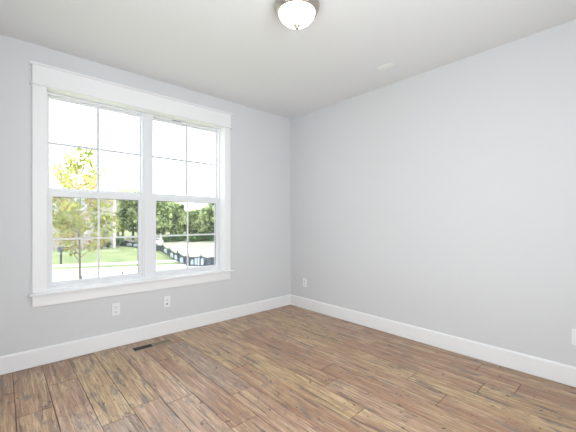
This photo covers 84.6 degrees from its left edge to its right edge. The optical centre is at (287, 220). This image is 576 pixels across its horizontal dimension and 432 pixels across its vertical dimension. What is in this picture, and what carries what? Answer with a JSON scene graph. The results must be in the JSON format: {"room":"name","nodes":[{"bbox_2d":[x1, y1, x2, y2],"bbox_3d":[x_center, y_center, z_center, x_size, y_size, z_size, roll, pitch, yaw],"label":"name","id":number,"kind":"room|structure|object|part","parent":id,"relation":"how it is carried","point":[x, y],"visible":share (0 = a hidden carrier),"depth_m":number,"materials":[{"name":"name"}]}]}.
{"room":"empty room","nodes":[
{"label":"empty room","id":0,"kind":"room"},
{"bbox_2d":[0,34,289,372],"bbox_3d":[-1.370,-0.077,3.534,4.020,2.840,0.200,0,0,-42],"label":"wall","id":1,"kind":"structure","parent":0,"point":[260,140],"depth_m":3.21,"materials":[{"name":"grey paint"}]},
{"bbox_2d":[112,303,119,315],"bbox_3d":[-1.688,0.873,3.105,0.072,0.118,0.009,0,0,-42],"label":"wall outlet","id":2,"kind":"object","parent":1,"relation":"attached to","point":[115,307],"visible":1,"depth_m":3.10,"materials":[{"name":"white plastic"}]},
{"bbox_2d":[28,60,233,307],"bbox_3d":[-1.492,-0.299,3.388,2.001,2.068,0.234,0,0,-42],"label":"window","id":3,"kind":"structure","parent":1,"relation":"in","point":[45,78],"depth_m":3.27,"materials":[{"name":"white paint"}]},
{"bbox_3d":[-2.123,-0.265,2.702,0.096,1.767,0.019,0,0,-42],"label":"casing","id":4,"kind":"part","parent":3,"relation":"part of","materials":[{"name":"white paint"}]},
{"bbox_2d":[49,108,138,189],"bbox_3d":[-1.880,-0.702,3.131,0.772,0.810,0.004,0,0,-42],"label":"grille","id":5,"kind":"object","parent":3,"relation":"attached to","point":[98,149],"depth_m":3.13,"materials":[{"name":"grey plastic"}]},
{"bbox_3d":[-1.885,-0.693,3.137,0.803,0.872,0.027,0,0,-42],"label":"sash","id":6,"kind":"part","parent":3,"relation":"part of","materials":[{"name":"white plastic"}]},
{"bbox_3d":[-1.862,0.163,3.112,0.803,0.871,0.032,0,0,-42],"label":"sash","id":7,"kind":"part","parent":3,"relation":"part of","materials":[{"name":"white plastic"}]},
{"bbox_2d":[52,198,137,276],"bbox_3d":[-1.859,0.172,3.108,0.735,0.773,0.004,0,0,-42],"label":"grille","id":8,"kind":"object","parent":3,"relation":"attached to","point":[136,199],"depth_m":3.11,"materials":[{"name":"white plastic"}]},
{"bbox_3d":[-1.878,-0.265,3.129,0.836,1.766,0.098,0,0,-42],"label":"frame","id":9,"kind":"part","parent":3,"relation":"part of","materials":[{"name":"white plastic"}]},
{"bbox_3d":[-1.434,-1.325,3.313,1.984,0.016,0.042,0,0,-42],"label":"cap moulding","id":10,"kind":"part","parent":3,"relation":"part of","materials":[{"name":"white paint"}]},
{"bbox_3d":[-1.440,-1.239,3.320,1.938,0.156,0.024,0,0,-42],"label":"head casing","id":11,"kind":"part","parent":3,"relation":"part of","materials":[{"name":"white paint"}]},
{"bbox_2d":[153,127,215,194],"bbox_3d":[-1.202,-0.702,3.747,0.772,0.810,0.004,0,0,-42],"label":"grille","id":12,"kind":"object","parent":3,"relation":"attached to","point":[186,160],"depth_m":3.75,"materials":[{"name":"grey plastic"}]},
{"bbox_3d":[-1.207,-0.693,3.752,0.803,0.872,0.027,0,0,-42],"label":"sash","id":13,"kind":"part","parent":3,"relation":"part of","materials":[{"name":"white plastic"}]},
{"bbox_3d":[-1.184,0.163,3.728,0.803,0.871,0.032,0,0,-42],"label":"sash","id":14,"kind":"part","parent":3,"relation":"part of","materials":[{"name":"white plastic"}]},
{"bbox_3d":[-1.200,-0.265,3.745,0.836,1.766,0.098,0,0,-42],"label":"frame","id":15,"kind":"part","parent":3,"relation":"part of","materials":[{"name":"white plastic"}]},
{"bbox_2d":[156,202,215,267],"bbox_3d":[-1.181,0.172,3.724,0.735,0.773,0.004,0,0,-42],"label":"grille","id":16,"kind":"object","parent":3,"relation":"attached to","point":[208,266],"depth_m":3.80,"materials":[{"name":"white plastic"}]},
{"bbox_3d":[-1.221,0.171,3.768,0.803,0.855,0.010,0,0,-42],"label":"screen frame","id":17,"kind":"part","parent":3,"relation":"part of","materials":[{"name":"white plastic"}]},
{"bbox_3d":[-0.756,-0.265,3.945,0.085,1.767,0.019,0,0,-42],"label":"casing","id":18,"kind":"part","parent":3,"relation":"part of","materials":[{"name":"white paint"}]},
{"bbox_2d":[0,295,289,374],"bbox_3d":[-1.304,1.166,3.449,3.604,0.146,0.016,0,0,-42],"label":"baseboard","id":19,"kind":"structure","parent":1,"relation":"attached to","point":[10,363],"depth_m":3.15,"materials":[{"name":"white paint"}]},
{"bbox_2d":[164,296,169,307],"bbox_3d":[-1.312,0.885,3.438,0.072,0.118,0.020,0,0,-42],"label":"cable jack","id":20,"kind":"object","parent":1,"relation":"attached to","point":[166,298],"visible":1,"depth_m":3.44,"materials":[{"name":"white plastic"}]},
{"bbox_2d":[0,305,575,431],"bbox_3d":[0.082,1.368,1.936,3.620,0.250,4.120,0,0,-42],"label":"floor","id":21,"kind":"structure","parent":0,"point":[289,368],"depth_m":2.38,"materials":[{"name":"laminate"}]},
{"bbox_2d":[130,338,173,351],"bbox_3d":[-1.348,1.241,3.153,0.387,0.004,0.119,0,0,-42],"label":"floor vent","id":22,"kind":"object","parent":21,"relation":"in","point":[166,341],"visible":1,"depth_m":3.14,"materials":[{"name":"beige"}]},
{"bbox_2d":[0,0,575,118],"bbox_3d":[0.082,-1.572,1.936,4.020,0.150,4.520,0,0,-42],"label":"ceiling","id":23,"kind":"structure","parent":0,"point":[241,52],"depth_m":2.58,"materials":[{"name":"white paint"}]},
{"bbox_2d":[274,0,319,29],"bbox_3d":[0.062,-1.413,2.199,0.314,0.168,0.314,0,0,-42],"label":"ceiling light","id":24,"kind":"object","parent":23,"relation":"attached to","point":[295,14],"visible":1,"depth_m":2.13,"materials":[{"name":"white glass"}]},
{"bbox_2d":[376,61,397,70],"bbox_3d":[0.962,-1.493,3.072,0.089,0.008,0.180,0,0,-42],"label":"ceiling vent","id":25,"kind":"object","parent":23,"relation":"in","point":[391,64],"visible":1,"depth_m":3.06,"materials":[{"name":"white plastic"}]},
{"bbox_2d":[290,20,575,386],"bbox_3d":[1.496,-0.077,3.220,0.200,2.840,4.120,0,0,-42],"label":"wall","id":26,"kind":"structure","parent":0,"point":[442,199],"depth_m":2.98,"materials":[{"name":"grey paint"}]},
{"bbox_2d":[303,278,306,286],"bbox_3d":[0.235,0.877,4.452,0.009,0.118,0.072,0,0,-42],"label":"wall outlet","id":27,"kind":"object","parent":26,"relation":"attached to","point":[304,279],"visible":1,"depth_m":4.45,"materials":[{"name":"white plastic"}]},
{"bbox_2d":[290,294,575,386],"bbox_3d":[1.416,1.166,3.147,0.016,0.146,4.120,0,0,-42],"label":"baseboard","id":28,"kind":"structure","parent":26,"relation":"attached to","point":[565,374],"depth_m":2.97,"materials":[{"name":"white paint"}]},
{"bbox_2d":[571,329,575,344],"bbox_3d":[2.149,0.871,2.346,0.009,0.118,0.072,0,0,-42],"label":"wall outlet","id":29,"kind":"object","parent":26,"relation":"attached to","point":[573,331],"visible":1,"depth_m":2.36,"materials":[{"name":"white plastic"}]},
{"label":"outside","id":30,"kind":"structure","parent":0,"visible":0},
{"bbox_2d":[124,239,213,257],"bbox_3d":[-12.533,2.687,31.738,33.547,0.012,23.736,0,0,9],"label":"gravel lot","id":31,"kind":"structure","parent":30,"point":[206,248],"depth_m":31.27,"materials":[{"name":"white gravel"}]},
{"bbox_2d":[117,188,135,235],"bbox_3d":[-21.601,-0.762,41.504,4.267,6.914,3.283,0,0,-22],"label":"broadleaf tree","id":32,"kind":"object","parent":31,"relation":"on","point":[121,204],"visible":0.47,"depth_m":40.91,"materials":[{"name":"green plant"}]},
{"bbox_2d":[117,186,137,239],"bbox_3d":[-21.302,-0.974,42.698,4.032,7.340,4.245,0,0,-6],"label":"broadleaf tree","id":33,"kind":"object","parent":31,"relation":"on","point":[132,230],"visible":0.27,"depth_m":41.68,"materials":[{"name":"green plant"}]},
{"bbox_2d":[130,189,157,227],"bbox_3d":[-18.748,-0.675,41.737,3.936,6.741,3.473,0,0,8],"label":"broadleaf tree","id":34,"kind":"object","parent":31,"relation":"on","point":[135,211],"visible":0.02,"depth_m":40.99,"materials":[{"name":"green plant"}]},
{"bbox_2d":[156,234,162,244],"bbox_3d":[-11.983,1.968,29.387,0.840,1.450,0.125,0,0,0],"label":"sign","id":35,"kind":"object","parent":31,"relation":"on","point":[158,242],"visible":0.47,"depth_m":29.32,"materials":[{"name":"white"}]},
{"bbox_2d":[156,201,176,234],"bbox_3d":[-16.184,-0.230,40.685,3.444,5.850,3.272,0,0,43],"label":"broadleaf tree","id":36,"kind":"object","parent":31,"relation":"on","point":[164,215],"visible":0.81,"depth_m":40.12,"materials":[{"name":"green plant"}]},
{"bbox_2d":[158,233,175,241],"bbox_3d":[-15.041,2.133,39.322,2.078,1.176,1.688,0,0,-42],"label":"bush","id":37,"kind":"object","parent":31,"relation":"on","point":[167,238],"visible":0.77,"depth_m":39.02,"materials":[{"name":"green plant"}]},
{"bbox_2d":[164,202,180,239],"bbox_3d":[-15.458,-0.149,42.466,3.264,5.688,3.697,0,0,-14],"label":"broadleaf tree","id":38,"kind":"object","parent":31,"relation":"on","point":[168,229],"visible":0.13,"depth_m":41.45,"materials":[{"name":"green plant"}]},
{"bbox_2d":[173,233,182,241],"bbox_3d":[-14.325,2.145,40.404,2.078,1.151,1.688,0,0,41],"label":"bush","id":39,"kind":"object","parent":31,"relation":"on","point":[178,239],"visible":0.6,"depth_m":40.03,"materials":[{"name":"green plant"}]},
{"bbox_2d":[171,203,188,233],"bbox_3d":[-14.319,0.166,41.980,2.879,5.056,2.215,0,0,42],"label":"broadleaf tree","id":40,"kind":"object","parent":31,"relation":"on","point":[180,225],"visible":0.91,"depth_m":41.50,"materials":[{"name":"green plant"}]},
{"bbox_2d":[188,236,198,241],"bbox_3d":[-12.064,2.303,39.695,2.078,0.818,1.688,0,0,44],"label":"bush","id":41,"kind":"object","parent":31,"relation":"on","point":[191,238],"visible":1,"depth_m":39.27,"materials":[{"name":"green plant"}]},
{"bbox_2d":[193,232,205,240],"bbox_3d":[-11.525,2.109,40.439,2.078,1.226,1.688,0,0,-17],"label":"bush","id":42,"kind":"object","parent":31,"relation":"on","point":[197,236],"visible":0.6,"depth_m":40.27,"materials":[{"name":"green plant"}]},
{"bbox_2d":[195,206,211,240],"bbox_3d":[-10.993,0.373,42.011,2.967,4.644,2.283,0,0,-43],"label":"broadleaf tree","id":43,"kind":"object","parent":31,"relation":"on","point":[203,217],"visible":0.95,"depth_m":41.42,"materials":[{"name":"green plant"}]},
{"bbox_2d":[201,233,211,240],"bbox_3d":[-10.713,2.152,41.129,2.078,1.136,1.688,0,0,-23],"label":"bush","id":44,"kind":"object","parent":31,"relation":"on","point":[207,237],"visible":0.41,"depth_m":41.07,"materials":[{"name":"green plant"}]},
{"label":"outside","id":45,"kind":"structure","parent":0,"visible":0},
{"bbox_2d":[52,228,212,269],"bbox_3d":[-23.018,2.843,63.241,269.614,0.300,206.949,0,0,-42],"label":"lawn","id":46,"kind":"structure","parent":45,"point":[121,253],"depth_m":23.59,"materials":[{"name":"green plant"}]},
{"bbox_2d":[58,246,63,264],"bbox_3d":[-13.878,2.118,19.350,0.360,1.150,0.220,0,0,30],"label":"mailbox","id":47,"kind":"object","parent":46,"relation":"on","point":[59,247],"visible":0.85,"depth_m":19.30,"materials":[{"name":"grey metal"}]},
{"bbox_2d":[49,165,116,249],"bbox_3d":[-23.741,-1.432,31.707,12.200,8.250,7.720,0,0,-27],"label":"house","id":48,"kind":"structure","parent":46,"relation":"on","point":[53,182],"depth_m":30.37,"materials":[{"name":"grey"}]},
{"bbox_3d":[-19.565,-1.532,29.889,0.750,0.950,0.015,0,0,-27],"label":"pane","id":49,"kind":"part","parent":48,"relation":"part of","materials":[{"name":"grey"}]},
{"bbox_2d":[50,138,122,278],"bbox_3d":[-5.878,0.161,8.919,2.050,5.066,1.375,0,0,6],"label":"young tree","id":50,"kind":"object","parent":46,"relation":"on","point":[76,222],"visible":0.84,"depth_m":8.95,"materials":[{"name":"green plant"}]},
{"bbox_2d":[97,239,106,248],"bbox_3d":[-17.324,2.193,29.374,0.952,1.038,1.001,0,0,-42],"label":"shrub","id":51,"kind":"object","parent":46,"relation":"on","point":[104,243],"visible":0.48,"depth_m":29.28,"materials":[{"name":"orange plant"}]},
{"bbox_2d":[105,241,111,247],"bbox_3d":[-17.166,2.291,30.178,0.722,0.828,0.743,0,0,14],"label":"shrub","id":52,"kind":"object","parent":46,"relation":"on","point":[108,245],"visible":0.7,"depth_m":30.06,"materials":[{"name":"green plant"}]},
{"bbox_2d":[52,264,185,270],"bbox_3d":[-6.866,2.673,18.864,222.181,0.080,91.028,0,0,-42],"label":"kerb","id":53,"kind":"object","parent":46,"relation":"on","point":[170,264],"visible":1,"depth_m":17.68,"materials":[{"name":"concrete"}]},
{"bbox_2d":[115,235,123,246],"bbox_3d":[-16.832,2.049,31.558,1.058,1.310,0.794,0,0,0],"label":"shrub","id":54,"kind":"object","parent":46,"relation":"on","point":[118,242],"visible":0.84,"depth_m":31.44,"materials":[{"name":"green plant"}]},
{"bbox_2d":[119,241,213,265],"bbox_3d":[-11.779,2.333,26.691,2.458,0.724,23.344,0,0,-42],"label":"fence","id":55,"kind":"object","parent":46,"relation":"on","point":[192,261],"visible":0.62,"depth_m":19.70,"materials":[{"name":"black metal"}]},
{"bbox_2d":[184,210,194,233],"bbox_3d":[-13.977,0.620,43.948,2.289,4.148,2.410,0,0,31],"label":"broadleaf tree","id":56,"kind":"object","parent":46,"relation":"on","point":[190,217],"visible":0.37,"depth_m":43.62,"materials":[{"name":"green plant"}]},
{"bbox_2d":[188,209,199,232],"bbox_3d":[-12.431,0.588,43.152,2.128,4.213,2.410,0,0,44],"label":"broadleaf tree","id":57,"kind":"object","parent":46,"relation":"on","point":[194,213],"visible":0.5,"depth_m":42.45,"materials":[{"name":"green plant"}]},
{"bbox_2d":[206,203,213,233],"bbox_3d":[-9.787,0.089,42.915,3.068,5.212,2.914,0,0,-28],"label":"broadleaf tree","id":58,"kind":"object","parent":46,"relation":"on","point":[210,222],"visible":0.18,"depth_m":41.85,"materials":[{"name":"green plant"}]},
{"bbox_2d":[211,205,213,229],"bbox_3d":[-8.591,0.061,41.786,3.400,5.267,3.001,0,0,3],"label":"broadleaf tree","id":59,"kind":"object","parent":46,"relation":"on","point":[213,205],"visible":0.02,"depth_m":41.62,"materials":[{"name":"green plant"}]},
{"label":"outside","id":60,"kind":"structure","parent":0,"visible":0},
{"bbox_2d":[52,260,177,266],"bbox_3d":[-7.576,2.688,20.814,222.541,0.030,91.907,0,0,-42],"label":"sidewalk","id":61,"kind":"structure","parent":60,"point":[161,261],"depth_m":19.61,"materials":[{"name":"concrete"}]},
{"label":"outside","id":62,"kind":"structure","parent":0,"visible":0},
{"bbox_2d":[49,265,210,289],"bbox_3d":[-5.558,2.693,15.270,224.965,0.020,97.830,0,0,-42],"label":"street","id":63,"kind":"structure","parent":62,"point":[73,274],"depth_m":16.29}
]}

